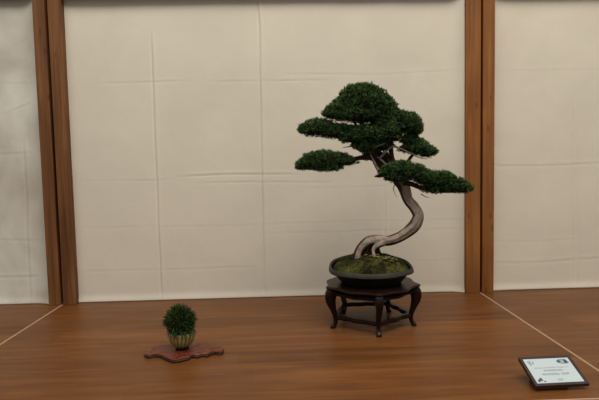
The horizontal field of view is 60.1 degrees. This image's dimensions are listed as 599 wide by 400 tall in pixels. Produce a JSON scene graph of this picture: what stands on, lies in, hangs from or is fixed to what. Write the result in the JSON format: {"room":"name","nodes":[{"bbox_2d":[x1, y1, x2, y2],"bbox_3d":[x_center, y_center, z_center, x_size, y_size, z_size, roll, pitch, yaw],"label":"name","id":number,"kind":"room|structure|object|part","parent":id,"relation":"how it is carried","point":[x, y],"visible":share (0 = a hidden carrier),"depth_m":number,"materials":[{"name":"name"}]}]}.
{"room":"bonsai exhibition hall","nodes":[
{"label":"bonsai exhibition hall","id":0,"kind":"room"},
{"bbox_3d":[-0.042,1.309,0.586,6.800,0.050,4.500,-1,4,-2],"label":"floor","id":1,"kind":"structure","parent":0,"visible":0},
{"bbox_2d":[0,304,62,343],"bbox_3d":[-1.887,0.868,1.753,1.798,0.740,1.117,-1,4,-2],"label":"display table","id":2,"kind":"object","parent":1,"relation":"on","point":[14,318],"visible":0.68,"depth_m":2.05,"materials":[{"name":"brown wood"}]},
{"bbox_2d":[0,0,62,304],"bbox_3d":[-1.826,-0.204,2.151,1.596,1.340,0.048,-1,4,-2],"label":"backdrop panel","id":3,"kind":"object","parent":2,"relation":"on","point":[30,251],"visible":1,"depth_m":2.18,"materials":[{"name":"beige fabric"}]},
{"bbox_2d":[0,292,598,399],"bbox_3d":[-0.089,0.826,1.806,1.798,0.740,1.117,-1,4,-2],"label":"display table","id":4,"kind":"object","parent":1,"relation":"on","point":[461,346],"visible":0.94,"depth_m":1.58,"materials":[{"name":"brown wood"}]},
{"bbox_2d":[144,343,223,362],"bbox_3d":[-0.354,0.469,1.595,0.242,0.012,0.143,-1,4,-2],"label":"wooden slab","id":5,"kind":"object","parent":4,"relation":"on","point":[168,352],"visible":0.91,"depth_m":1.58,"materials":[{"name":"brown wood"}]},
{"bbox_2d":[162,302,197,349],"bbox_3d":[-0.371,0.389,1.610,0.117,0.146,0.115,-1,4,-2],"label":"potted grass","id":6,"kind":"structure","parent":5,"relation":"on","point":[181,332],"depth_m":1.58,"materials":[{"name":"green plant"}]},
{"bbox_2d":[168,328,194,349],"bbox_3d":[-0.366,0.434,1.611,0.084,0.057,0.083,-1,4,-2],"label":"pot","id":7,"kind":"object","parent":6,"relation":"attached to","point":[181,339],"depth_m":1.58,"materials":[{"name":"beige ceramic"}]},
{"bbox_2d":[47,0,480,304],"bbox_3d":[-0.124,-0.244,2.201,1.788,1.340,0.048,-1,4,-2],"label":"backdrop panel","id":8,"kind":"object","parent":4,"relation":"on","point":[178,143],"visible":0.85,"depth_m":2.21,"materials":[{"name":"beige fabric"}]},
{"bbox_2d":[325,276,421,336],"bbox_3d":[0.258,0.369,1.859,0.341,0.149,0.342,-1,4,-2],"label":"display stand","id":9,"kind":"object","parent":4,"relation":"on","point":[378,297],"visible":0.88,"depth_m":1.79,"materials":[{"name":"brown wood"}]},
{"bbox_3d":[0.113,0.379,1.815,0.046,0.142,0.030,-2,4,-14],"label":"leg","id":10,"kind":"part","parent":9,"relation":"part of","materials":[{"name":"brown wood"}]},
{"bbox_3d":[0.163,0.365,1.988,0.030,0.142,0.046,-5,6,-43],"label":"leg","id":11,"kind":"part","parent":9,"relation":"part of","materials":[{"name":"brown wood"}]},
{"bbox_3d":[0.263,0.383,1.712,0.030,0.142,0.047,-1,4,-2],"label":"leg","id":12,"kind":"part","parent":9,"relation":"part of","materials":[{"name":"brown wood"}]},
{"bbox_2d":[294,81,474,287],"bbox_3d":[0.298,-0.064,1.837,0.636,0.715,0.262,-2,4,-4],"label":"bonsai tree","id":13,"kind":"object","parent":9,"relation":"on","point":[363,103],"visible":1,"depth_m":1.79,"materials":[{"name":"green plant"}]},
{"bbox_3d":[0.257,0.254,1.856,0.279,0.079,0.239,-1,4,-2],"label":"pot","id":14,"kind":"part","parent":13,"relation":"part of","materials":[{"name":"ceramic"}]},
{"bbox_3d":[0.345,0.361,1.993,0.030,0.142,0.046,2,5,39],"label":"leg","id":15,"kind":"part","parent":9,"relation":"part of","materials":[{"name":"brown wood"}]},
{"bbox_3d":[0.406,0.372,1.823,0.046,0.142,0.030,0,4,11],"label":"leg","id":16,"kind":"part","parent":9,"relation":"part of","materials":[{"name":"brown wood"}]},
{"bbox_2d":[518,355,589,389],"bbox_3d":[0.653,0.446,1.336,0.139,0.055,0.094,-1,4,-3],"label":"name card","id":17,"kind":"object","parent":4,"relation":"on","point":[543,372],"visible":1,"depth_m":1.33,"materials":[{"name":"white paper"}]},
{"bbox_2d":[556,359,567,363],"bbox_3d":[0.692,0.424,1.362,0.032,0.006,0.014,-1,4,-4],"label":"print","id":18,"kind":"object","parent":17,"relation":"on","point":[558,361],"depth_m":1.36,"materials":[{"name":"black"}]},
{"bbox_2d":[480,288,598,370],"bbox_3d":[1.710,0.784,1.859,1.798,0.740,1.117,-1,4,-2],"label":"display table","id":19,"kind":"object","parent":1,"relation":"on","point":[569,317],"visible":0.68,"depth_m":1.94,"materials":[{"name":"brown wood"}]},
{"bbox_2d":[480,0,598,292],"bbox_3d":[1.576,-0.284,2.250,1.594,1.340,0.048,-1,4,-2],"label":"backdrop panel","id":20,"kind":"object","parent":19,"relation":"on","point":[539,122],"visible":1,"depth_m":2.25,"materials":[{"name":"beige fabric"}]}
]}

